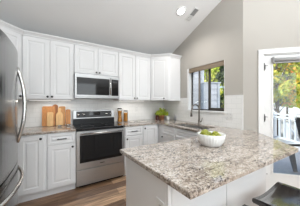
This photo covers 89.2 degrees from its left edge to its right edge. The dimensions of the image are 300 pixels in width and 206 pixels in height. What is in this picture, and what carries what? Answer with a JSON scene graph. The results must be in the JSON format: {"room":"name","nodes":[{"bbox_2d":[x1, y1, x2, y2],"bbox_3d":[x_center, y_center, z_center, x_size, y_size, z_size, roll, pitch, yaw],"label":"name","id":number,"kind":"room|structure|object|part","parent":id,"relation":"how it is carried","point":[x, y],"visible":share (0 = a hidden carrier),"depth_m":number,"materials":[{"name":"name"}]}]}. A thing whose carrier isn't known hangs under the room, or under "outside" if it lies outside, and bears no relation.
{"room":"kitchen","nodes":[
{"label":"kitchen","id":0,"kind":"room"},
{"bbox_2d":[18,175,125,205],"bbox_3d":[1.016,1.363,0.427,4.540,0.120,6.870,0,0,-31],"label":"floor","id":1,"kind":"structure","parent":0,"point":[112,192],"depth_m":2.12,"materials":[{"name":"brown wood"}]},
{"bbox_2d":[0,29,26,205],"bbox_3d":[-1.320,0.425,0.949,0.810,1.755,0.915,0,0,-31],"label":"refrigerator","id":2,"kind":"object","parent":1,"relation":"on","point":[10,72],"visible":1,"depth_m":1.07,"materials":[{"name":"metal"}]},
{"bbox_3d":[-1.058,0.893,1.109,0.077,0.760,0.915,0,0,-31],"label":"freezer drawer","id":3,"kind":"part","parent":2,"relation":"part of","materials":[{"name":"metal"}]},
{"bbox_3d":[-1.058,0.025,1.109,0.077,0.955,0.915,0,0,-31],"label":"door","id":4,"kind":"part","parent":2,"relation":"part of","materials":[{"name":"metal"}]},
{"bbox_3d":[-1.024,0.603,1.135,0.110,0.026,0.795,0,0,-31],"label":"handle","id":5,"kind":"part","parent":2,"relation":"part of","materials":[{"name":"metal"}]},
{"bbox_3d":[-1.157,0.018,1.362,0.081,0.669,0.030,0,0,-31],"label":"handle","id":6,"kind":"part","parent":2,"relation":"part of","materials":[{"name":"metal"}]},
{"bbox_2d":[18,134,46,202],"bbox_3d":[-1.956,0.861,2.086,0.913,0.884,0.657,0,0,-31],"label":"base cabinet","id":7,"kind":"object","parent":1,"relation":"on","point":[32,149],"visible":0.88,"depth_m":2.00,"materials":[{"name":"white paint"}]},
{"bbox_2d":[18,124,75,135],"bbox_3d":[-1.804,0.404,2.186,1.274,0.030,0.626,0,0,-31],"label":"countertop","id":8,"kind":"structure","parent":7,"relation":"on","point":[64,128],"depth_m":2.23,"materials":[{"name":"stone"}]},
{"bbox_2d":[42,106,54,126],"bbox_3d":[-1.706,0.221,2.559,0.185,0.333,0.070,0,0,-31],"label":"cutting board","id":9,"kind":"object","parent":8,"relation":"on","point":[45,109],"visible":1,"depth_m":2.54,"materials":[{"name":"orange wood"}]},
{"bbox_2d":[47,112,52,125],"bbox_3d":[-1.663,0.270,2.532,0.090,0.235,0.050,0,0,-31],"label":"cutting board","id":10,"kind":"object","parent":8,"relation":"on","point":[49,114],"visible":1,"depth_m":2.52,"materials":[{"name":"brown wood"}]},
{"bbox_2d":[53,104,57,125],"bbox_3d":[-1.641,0.206,2.630,0.090,0.364,0.065,0,0,-31],"label":"cutting board","id":11,"kind":"object","parent":8,"relation":"on","point":[55,105],"visible":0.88,"depth_m":2.64,"materials":[{"name":"brown wood"}]},
{"bbox_2d":[56,108,62,125],"bbox_3d":[-1.559,0.239,2.616,0.105,0.298,0.065,0,0,-31],"label":"cutting board","id":12,"kind":"object","parent":8,"relation":"on","point":[59,116],"visible":0.99,"depth_m":2.61,"materials":[{"name":"brown wood"}]},
{"bbox_2d":[59,106,65,124],"bbox_3d":[-1.546,0.223,2.674,0.103,0.329,0.060,0,0,-31],"label":"cutting board","id":13,"kind":"object","parent":8,"relation":"on","point":[61,107],"visible":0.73,"depth_m":2.68,"materials":[{"name":"brown wood"}]},
{"bbox_2d":[66,109,70,123],"bbox_3d":[-1.458,0.251,2.710,0.075,0.274,0.061,0,0,-31],"label":"cutting board","id":14,"kind":"object","parent":8,"relation":"on","point":[68,111],"visible":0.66,"depth_m":2.71,"materials":[{"name":"orange wood"}]},
{"bbox_2d":[47,131,75,195],"bbox_3d":[-1.410,0.861,2.418,0.361,0.884,0.659,0,0,-31],"label":"base cabinet","id":15,"kind":"object","parent":1,"relation":"on","point":[61,147],"visible":1,"depth_m":2.17,"materials":[{"name":"white paint"}]},
{"bbox_3d":[-1.259,0.508,2.171,0.335,0.146,0.019,0,0,-31],"label":"drawer","id":16,"kind":"part","parent":15,"relation":"part of","materials":[{"name":"white paint"}]},
{"bbox_3d":[-1.259,0.885,2.171,0.335,0.585,0.019,0,0,-31],"label":"door","id":17,"kind":"part","parent":15,"relation":"part of","materials":[{"name":"white paint"}]},
{"bbox_2d":[73,110,124,187],"bbox_3d":[-0.914,0.721,2.689,0.759,1.165,0.688,0,0,-31],"label":"range","id":18,"kind":"object","parent":1,"relation":"on","point":[99,139],"visible":0.99,"depth_m":2.47,"materials":[{"name":"silver metal"}]},
{"bbox_3d":[-1.065,0.215,2.935,0.755,0.150,0.021,0,0,-31],"label":"control panel","id":19,"kind":"part","parent":18,"relation":"part of","materials":[{"name":"metal"}]},
{"bbox_2d":[73,122,124,129],"bbox_3d":[-0.910,0.396,2.681,0.759,0.023,0.565,0,0,-31],"label":"cooktop","id":20,"kind":"object","parent":18,"relation":"in","point":[78,125],"depth_m":2.60,"materials":[{"name":"black glass"}]},
{"bbox_3d":[-0.776,1.131,2.462,0.755,0.233,0.036,0,0,-31],"label":"drawer","id":21,"kind":"part","parent":18,"relation":"part of","materials":[{"name":"metal"}]},
{"bbox_3d":[-0.775,0.717,2.461,0.755,0.572,0.039,0,0,-31],"label":"oven door","id":22,"kind":"part","parent":18,"relation":"part of","materials":[{"name":"metal"}]},
{"bbox_3d":[-0.750,0.461,2.420,0.659,0.025,0.058,0,0,-31],"label":"handle","id":23,"kind":"part","parent":18,"relation":"part of","materials":[{"name":"metal"}]},
{"bbox_2d":[123,125,141,175],"bbox_3d":[-0.444,0.861,3.008,0.366,0.884,0.659,0,0,-31],"label":"base cabinet","id":24,"kind":"object","parent":1,"relation":"on","point":[133,134],"visible":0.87,"depth_m":2.74,"materials":[{"name":"white paint"}]},
{"bbox_3d":[-0.293,0.508,2.760,0.340,0.146,0.019,0,0,-31],"label":"drawer","id":25,"kind":"part","parent":24,"relation":"part of","materials":[{"name":"white paint"}]},
{"bbox_3d":[-0.293,0.885,2.760,0.340,0.585,0.019,0,0,-31],"label":"door","id":26,"kind":"part","parent":24,"relation":"part of","materials":[{"name":"white paint"}]},
{"bbox_2d":[142,124,160,145],"bbox_3d":[0.134,0.861,3.330,0.952,0.884,0.710,0,0,-31],"label":"base cabinet","id":27,"kind":"object","parent":1,"relation":"on","point":[151,134],"visible":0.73,"depth_m":2.95,"materials":[{"name":"white paint"}]},
{"bbox_2d":[161,125,198,141],"bbox_3d":[0.753,0.861,2.609,0.647,0.884,1.165,0,0,-31],"label":"base cabinet","id":28,"kind":"object","parent":1,"relation":"on","point":[168,133],"visible":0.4,"depth_m":2.61,"materials":[{"name":"white paint"}]},
{"bbox_3d":[0.330,0.508,2.753,0.019,0.146,0.360,0,0,-31],"label":"false drawer","id":29,"kind":"part","parent":28,"relation":"part of","materials":[{"name":"white paint"}]},
{"bbox_3d":[0.330,0.885,2.753,0.019,0.585,0.360,0,0,-31],"label":"door","id":30,"kind":"part","parent":28,"relation":"part of","materials":[{"name":"white paint"}]},
{"bbox_3d":[0.615,0.508,2.285,0.019,0.146,0.715,0,0,-31],"label":"false drawer","id":31,"kind":"part","parent":28,"relation":"part of","materials":[{"name":"white paint"}]},
{"bbox_2d":[126,157,265,205],"bbox_3d":[0.580,0.861,1.456,1.513,0.884,0.617,0,0,-31],"label":"base cabinet","id":32,"kind":"object","parent":1,"relation":"on","point":[142,187],"visible":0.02,"depth_m":1.08,"materials":[{"name":"white paint"}]},
{"bbox_3d":[-0.056,0.862,1.057,0.012,0.883,0.548,0,0,-31],"label":"panel","id":33,"kind":"part","parent":32,"relation":"part of","materials":[{"name":"white paint"}]},
{"bbox_2d":[156,197,163,205],"bbox_3d":[0.056,0.603,0.854,0.007,0.115,0.070,0,0,-31],"label":"wall outlet","id":34,"kind":"object","parent":32,"relation":"attached to","point":[159,202],"visible":1,"depth_m":0.86,"materials":[{"name":"white plastic"}]},
{"bbox_3d":[0.099,0.862,0.815,0.024,0.883,0.024,0,0,-31],"label":"corner post","id":35,"kind":"part","parent":32,"relation":"part of","materials":[{"name":"white paint"}]},
{"bbox_3d":[0.324,0.862,0.945,0.492,0.883,0.012,0,0,-31],"label":"panel","id":36,"kind":"part","parent":32,"relation":"part of","materials":[{"name":"white paint"}]},
{"bbox_2d":[115,118,298,199],"bbox_3d":[0.294,0.404,2.268,1.969,0.030,2.672,0,0,-31],"label":"countertop","id":37,"kind":"structure","parent":32,"relation":"on","point":[194,169],"depth_m":1.10,"materials":[{"name":"stone"}]},
{"bbox_2d":[117,108,121,121],"bbox_3d":[-0.621,0.245,3.112,0.096,0.285,0.096,0,0,-31],"label":"glass jar","id":38,"kind":"object","parent":37,"relation":"on","point":[119,119],"visible":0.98,"depth_m":3.08,"materials":[{"name":"glass"}]},
{"bbox_2d":[123,110,127,121],"bbox_3d":[-0.510,0.271,3.180,0.092,0.235,0.092,0,0,-31],"label":"glass jar","id":39,"kind":"object","parent":37,"relation":"on","point":[125,119],"visible":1,"depth_m":3.15,"materials":[{"name":"glass"}]},
{"bbox_2d":[155,108,168,119],"bbox_3d":[0.279,0.247,3.577,0.357,0.283,0.299,0,0,-31],"label":"potted herb","id":40,"kind":"object","parent":37,"relation":"on","point":[161,113],"visible":0.99,"depth_m":3.52,"materials":[{"name":"plant"}]},
{"bbox_2d":[179,124,210,128],"bbox_3d":[0.721,0.514,2.614,0.371,0.190,0.726,0,0,-31],"label":"sink","id":41,"kind":"object","parent":37,"relation":"in","point":[184,125],"visible":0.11,"depth_m":2.76,"materials":[{"name":"metal"}]},
{"bbox_2d":[179,124,197,127],"bbox_3d":[0.625,0.514,2.772,0.371,0.190,0.355,0,0,-31],"label":"basin","id":42,"kind":"object","parent":41,"relation":"in","point":[185,125],"depth_m":2.92,"materials":[{"name":"metal"}]},
{"bbox_2d":[190,104,202,123],"bbox_3d":[0.827,0.202,2.715,0.249,0.372,0.098,0,0,-31],"label":"faucet","id":43,"kind":"object","parent":37,"relation":"on","point":[191,113],"visible":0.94,"depth_m":2.76,"materials":[{"name":"silver metal"}]},
{"bbox_3d":[0.815,0.163,2.730,0.219,0.293,0.025,0,0,-31],"label":"spout","id":44,"kind":"part","parent":43,"relation":"part of","materials":[{"name":"silver metal"}]},
{"bbox_2d":[197,131,225,146],"bbox_3d":[0.563,0.334,1.404,0.246,0.108,0.245,0,0,-31],"label":"fruit bowl","id":45,"kind":"object","parent":37,"relation":"on","point":[209,141],"visible":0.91,"depth_m":1.32,"materials":[{"name":"white ceramic"}]},
{"bbox_2d":[201,129,208,134],"bbox_3d":[0.510,0.282,1.417,0.076,0.074,0.074,0,0,-21],"label":"apple","id":46,"kind":"object","parent":45,"relation":"in","point":[204,131],"visible":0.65,"depth_m":1.39,"materials":[{"name":"green food"}]},
{"bbox_3d":[0.786,0.862,1.227,0.579,0.883,0.012,0,0,-31],"label":"panel","id":47,"kind":"part","parent":32,"relation":"part of","materials":[{"name":"white paint"}]},
{"bbox_2d":[252,182,299,205],"bbox_3d":[0.974,0.979,1.038,0.430,0.648,0.330,0,0,-31],"label":"bar stool","id":48,"kind":"object","parent":1,"relation":"on","point":[279,194],"visible":1,"depth_m":1.10,"materials":[{"name":"black wood"}]},
{"bbox_2d":[0,0,220,54],"bbox_3d":[1.016,-1.676,0.427,4.540,1.642,6.870,0,0,-31],"label":"ceiling","id":49,"kind":"structure","parent":0,"point":[151,27],"depth_m":2.47,"materials":[{"name":"paint"}]},
{"bbox_2d":[176,6,185,15],"bbox_3d":[0.523,-1.550,2.565,0.180,0.076,0.168,0,0,-31],"label":"recessed light","id":50,"kind":"object","parent":49,"relation":"in","point":[181,10],"visible":1,"depth_m":2.55,"materials":[{"name":"white paint"}]},
{"bbox_2d":[185,7,199,21],"bbox_3d":[0.741,-1.553,2.682,0.124,0.113,0.253,0,0,-31],"label":"ceiling vent","id":51,"kind":"object","parent":49,"relation":"in","point":[195,10],"visible":1,"depth_m":2.67,"materials":[{"name":"white paint"}]},
{"bbox_2d":[172,0,242,97],"bbox_3d":[0.927,-0.224,3.101,0.140,3.254,1.932,0,0,-31],"label":"wall","id":52,"kind":"structure","parent":0,"point":[219,37],"depth_m":2.55,"materials":[{"name":"beige paint"}]},
{"bbox_2d":[164,96,241,128],"bbox_3d":[0.866,0.148,3.058,0.010,0.510,1.922,0,0,-31],"label":"wall tile","id":53,"kind":"structure","parent":52,"relation":"attached to","point":[233,104],"depth_m":2.67,"materials":[{"name":"white tile"}]},
{"bbox_2d":[226,112,232,119],"bbox_3d":[1.254,0.203,2.405,0.007,0.115,0.115,0,0,-31],"label":"wall outlet","id":54,"kind":"object","parent":53,"relation":"attached to","point":[229,115],"visible":1,"depth_m":2.40,"materials":[{"name":"white plastic"}]},
{"bbox_2d":[186,60,225,112],"bbox_3d":[1.048,-0.269,2.857,0.148,0.876,0.885,0,0,-31],"label":"window","id":55,"kind":"structure","parent":52,"relation":"in","point":[190,76],"depth_m":3.03,"materials":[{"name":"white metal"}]},
{"bbox_3d":[0.991,-0.278,3.041,0.022,0.798,0.034,0,0,-31],"label":"sash","id":56,"kind":"part","parent":55,"relation":"part of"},
{"bbox_3d":[1.033,0.155,2.848,0.113,0.027,0.885,0,0,-31],"label":"sill","id":57,"kind":"part","parent":55,"relation":"part of","materials":[{"name":"white paint"}]},
{"bbox_2d":[189,60,223,72],"bbox_3d":[1.032,-0.664,2.845,0.044,0.083,0.787,0,0,-31],"label":"roman shade","id":58,"kind":"object","parent":55,"relation":"attached to","point":[220,63],"visible":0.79,"depth_m":2.78,"materials":[{"name":"beige fabric"}]},
{"bbox_3d":[1.096,-0.282,2.886,0.035,0.850,0.815,0,0,-31],"label":"frame","id":59,"kind":"part","parent":55,"relation":"part of","materials":[{"name":"brown metal"}]},
{"bbox_3d":[1.201,-0.278,2.714,0.025,0.798,0.362,0,0,-31],"label":"sash","id":60,"kind":"part","parent":55,"relation":"part of","materials":[{"name":"brown metal"}]},
{"bbox_2d":[226,95,242,129],"bbox_3d":[1.291,0.139,2.356,0.014,0.519,0.293,0,0,-31],"label":"trim","id":61,"kind":"structure","parent":52,"relation":"attached to","point":[226,95],"depth_m":2.23,"materials":[{"name":"white paint"}]},
{"bbox_2d":[271,56,299,63],"bbox_3d":[2.055,-0.599,2.052,0.690,0.087,0.064,0,0,14],"label":"roller blind","id":62,"kind":"object","parent":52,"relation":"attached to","point":[288,59],"visible":1,"depth_m":2.08,"materials":[{"name":"grey fabric"}]},
{"bbox_2d":[243,0,299,131],"bbox_3d":[1.994,-0.407,2.161,1.249,3.620,0.140,0,0,14],"label":"wall","id":63,"kind":"structure","parent":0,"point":[267,24],"depth_m":2.19,"materials":[{"name":"beige paint"}]},
{"bbox_2d":[258,47,299,133],"bbox_3d":[2.075,0.270,2.131,1.034,2.066,0.160,0,0,14],"label":"door frame","id":64,"kind":"structure","parent":63,"relation":"attached to","point":[292,50],"depth_m":2.17,"materials":[{"name":"white paint"}]},
{"bbox_2d":[264,54,299,191],"bbox_3d":[2.056,0.303,2.071,0.875,1.959,0.111,0,0,14],"label":"door","id":65,"kind":"structure","parent":64,"relation":"in","point":[272,178],"depth_m":2.17,"materials":[{"name":"white paint"}]},
{"bbox_2d":[273,112,299,143],"bbox_3d":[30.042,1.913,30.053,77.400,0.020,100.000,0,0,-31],"label":"railing","id":66,"kind":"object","parent":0,"point":[292,121],"depth_m":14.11,"materials":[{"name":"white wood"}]},
{"bbox_2d":[193,70,203,108],"bbox_3d":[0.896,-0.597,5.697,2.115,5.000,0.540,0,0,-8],"label":"neighbouring house","id":67,"kind":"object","parent":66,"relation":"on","point":[195,78],"visible":0.02,"depth_m":5.56,"materials":[{"name":"white"}]},
{"bbox_2d":[201,82,220,108],"bbox_3d":[2.162,0.586,5.407,0.631,2.635,0.210,0,0,-1],"label":"fence","id":68,"kind":"object","parent":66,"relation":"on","point":[215,86],"visible":0.35,"depth_m":5.34,"materials":[{"name":"white paint"}]},
{"bbox_2d":[204,67,221,85],"bbox_3d":[3.450,-0.454,9.032,1.888,4.721,2.023,0,0,15],"label":"leafy tree","id":69,"kind":"object","parent":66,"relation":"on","point":[214,71],"visible":0.13,"depth_m":8.56,"materials":[{"name":"green plant"}]},
{"bbox_2d":[204,72,223,104],"bbox_3d":[5.897,-2.284,15.248,5.006,8.379,4.372,0,0,22],"label":"leafy tree","id":70,"kind":"object","parent":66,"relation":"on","point":[221,89],"visible":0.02,"depth_m":14.21,"materials":[{"name":"green plant"}]},
{"bbox_2d":[215,66,223,107],"bbox_3d":[3.521,0.089,6.908,1.225,3.639,0.931,0,0,-31],"label":"leafy tree","id":71,"kind":"object","parent":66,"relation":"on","point":[220,75],"visible":0.12,"depth_m":6.80,"materials":[{"name":"green plant"}]},
{"bbox_3d":[4.442,0.838,5.429,0.100,1.050,0.100,0,0,1],"label":"post","id":72,"kind":"part","parent":66,"relation":"part of","materials":[{"name":"white paint"}]},
{"bbox_3d":[4.422,0.488,4.416,0.040,0.050,2.028,0,0,1],"label":"rail","id":73,"kind":"part","parent":66,"relation":"part of","materials":[{"name":"white paint"}]},
{"bbox_2d":[273,140,299,174],"bbox_3d":[2.769,1.633,4.086,4.550,0.540,3.763,0,0,14],"label":"deck","id":74,"kind":"object","parent":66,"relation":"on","point":[284,166],"visible":0.02,"depth_m":3.37,"materials":[{"name":"grey wood"}]},
{"bbox_2d":[288,117,299,171],"bbox_3d":[3.048,0.818,2.650,0.785,1.086,0.760,0,0,0],"label":"patio chair","id":75,"kind":"object","parent":74,"relation":"on","point":[292,157],"visible":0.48,"depth_m":2.95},
{"bbox_3d":[2.784,1.098,2.970,0.272,0.526,0.079,0,0,-15],"label":"leg","id":76,"kind":"part","parent":75,"relation":"part of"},
{"bbox_3d":[2.881,0.569,2.650,0.215,0.588,0.540,0,0,0],"label":"backrest","id":77,"kind":"part","parent":75,"relation":"part of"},
{"bbox_2d":[273,62,299,134],"bbox_3d":[7.475,-0.827,9.070,2.815,5.467,2.295,0,0,-18],"label":"leafy tree","id":78,"kind":"object","parent":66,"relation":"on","point":[289,69],"visible":0.27,"depth_m":8.85,"materials":[{"name":"green plant"}]},
{"bbox_2d":[273,103,299,112],"bbox_3d":[24.912,-0.197,31.608,10.600,4.200,4.600,0,0,29],"label":"house","id":79,"kind":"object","parent":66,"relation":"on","point":[290,110],"visible":0.05,"depth_m":28.60,"materials":[{"name":"white paint"}]},
{"bbox_3d":[4.422,0.381,4.416,0.090,0.035,2.028,0,0,1],"label":"rail","id":80,"kind":"part","parent":66,"relation":"part of","materials":[{"name":"white paint"}]},
{"bbox_3d":[4.422,1.178,4.416,0.040,0.050,2.028,0,0,1],"label":"rail","id":81,"kind":"part","parent":66,"relation":"part of","materials":[{"name":"white paint"}]},
{"bbox_2d":[278,74,299,106],"bbox_3d":[7.019,-0.819,6.590,2.322,5.452,2.020,0,0,44],"label":"leafy tree","id":82,"kind":"object","parent":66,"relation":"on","point":[288,87],"visible":0.54,"depth_m":7.25,"materials":[{"name":"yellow plant"}]},
{"bbox_2d":[278,63,299,119],"bbox_3d":[15.368,-3.265,16.948,6.339,10.340,6.978,0,0,-31],"label":"leafy tree","id":83,"kind":"object","parent":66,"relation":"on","point":[290,78],"visible":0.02,"depth_m":16.94,"materials":[{"name":"green plant"}]},
{"bbox_2d":[286,122,298,140],"bbox_3d":[5.655,1.362,6.053,0.111,1.082,1.007,0,0,24],"label":"stair handrail","id":84,"kind":"object","parent":66,"relation":"on","point":[287,124],"visible":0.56,"depth_m":6.42,"materials":[{"name":"white paint"}]},
{"bbox_3d":[5.831,1.390,6.455,0.080,1.026,0.080,0,0,-31],"label":"post","id":85,"kind":"part","parent":84,"relation":"part of","materials":[{"name":"white paint"}]},
{"bbox_3d":[-1.114,0.206,3.069,3.657,2.395,0.140,0,0,-31],"label":"wall","id":86,"kind":"structure","parent":0,"visible":0},
{"bbox_2d":[22,35,73,99],"bbox_3d":[-1.617,-0.517,2.464,0.665,0.931,0.347,0,0,-31],"label":"upper cabinet","id":87,"kind":"object","parent":86,"relation":"attached to","point":[47,65],"visible":0.99,"depth_m":2.32,"materials":[{"name":"white paint"}]},
{"bbox_3d":[-1.688,-0.515,2.261,0.326,0.911,0.019,0,0,-31],"label":"door","id":88,"kind":"part","parent":87,"relation":"part of","materials":[{"name":"white paint"}]},
{"bbox_2d":[32,100,71,100],"bbox_3d":[-1.611,-0.045,2.485,0.580,0.012,0.060,0,0,-31],"label":"light","id":89,"kind":"object","parent":87,"relation":"attached to","point":[32,100],"visible":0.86,"depth_m":2.47,"materials":[{"name":"white plastic"}]},
{"bbox_3d":[-1.403,-0.515,2.435,0.326,0.911,0.019,0,0,-31],"label":"door","id":90,"kind":"part","parent":87,"relation":"part of","materials":[{"name":"white paint"}]},
{"bbox_2d":[18,98,163,127],"bbox_3d":[-1.080,0.153,3.002,3.365,0.500,0.010,0,0,-31],"label":"wall tile","id":91,"kind":"structure","parent":86,"relation":"attached to","point":[146,109],"depth_m":2.99,"materials":[{"name":"white tile"}]},
{"bbox_2d":[74,44,117,76],"bbox_3d":[-1.008,-0.740,2.841,0.761,0.486,0.357,0,0,-31],"label":"upper cabinet","id":92,"kind":"object","parent":86,"relation":"attached to","point":[87,60],"visible":0.98,"depth_m":2.69,"materials":[{"name":"white paint"}]},
{"bbox_3d":[-1.098,-0.738,2.622,0.374,0.466,0.019,0,0,-31],"label":"door","id":93,"kind":"part","parent":92,"relation":"part of","materials":[{"name":"white paint"}]},
{"bbox_2d":[74,73,119,98],"bbox_3d":[-0.981,-0.287,2.797,0.754,0.404,0.441,0,0,-31],"label":"microwave","id":94,"kind":"object","parent":92,"relation":"attached to","point":[86,86],"visible":0.98,"depth_m":2.63,"materials":[{"name":"metal"}]},
{"bbox_3d":[-0.648,-0.298,2.822,0.160,0.382,0.034,0,0,-31],"label":"control panel","id":95,"kind":"part","parent":94,"relation":"part of","materials":[{"name":"glass"}]},
{"bbox_3d":[-0.771,-0.738,2.821,0.374,0.466,0.019,0,0,-31],"label":"door","id":96,"kind":"part","parent":92,"relation":"part of","materials":[{"name":"white paint"}]},
{"bbox_2d":[113,52,149,100],"bbox_3d":[-0.370,-0.517,3.225,0.722,0.931,0.347,0,0,-31],"label":"upper cabinet","id":97,"kind":"object","parent":86,"relation":"attached to","point":[133,70],"visible":0.98,"depth_m":3.09,"materials":[{"name":"white paint"}]},
{"bbox_3d":[-0.454,-0.515,3.014,0.354,0.911,0.019,0,0,-31],"label":"door","id":98,"kind":"part","parent":97,"relation":"part of","materials":[{"name":"white paint"}]},
{"bbox_3d":[-0.144,-0.515,3.203,0.354,0.911,0.019,0,0,-31],"label":"door","id":99,"kind":"part","parent":97,"relation":"part of","materials":[{"name":"white paint"}]},
{"bbox_2d":[150,57,179,100],"bbox_3d":[0.261,-0.517,3.462,0.597,0.931,0.598,0,0,-31],"label":"upper cabinet","id":100,"kind":"object","parent":86,"relation":"attached to","point":[164,71],"visible":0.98,"depth_m":3.25,"materials":[{"name":"white paint"}]},
{"bbox_3d":[0.209,-0.515,3.247,0.387,0.911,0.019,0,0,14],"label":"door","id":101,"kind":"part","parent":100,"relation":"part of","materials":[{"name":"white paint"}]},
{"bbox_3d":[-0.825,-0.472,-0.779,0.140,3.750,6.730,0,0,-31],"label":"wall","id":102,"kind":"structure","parent":0,"visible":0},
{"bbox_2d":[0,26,21,99],"bbox_3d":[-2.093,-0.517,2.025,0.615,0.931,0.598,0,0,-31],"label":"upper cabinet","id":103,"kind":"object","parent":102,"relation":"attached to","point":[16,38],"visible":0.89,"depth_m":2.12,"materials":[{"name":"white paint"}]},
{"bbox_2d":[0,20,181,58],"bbox_3d":[-0.817,-1.001,2.591,3.345,0.060,0.329,0,0,-31],"label":"trim","id":104,"kind":"structure","parent":103,"relation":"attached to","point":[2,23],"depth_m":2.52,"materials":[{"name":"white paint"}]}
]}

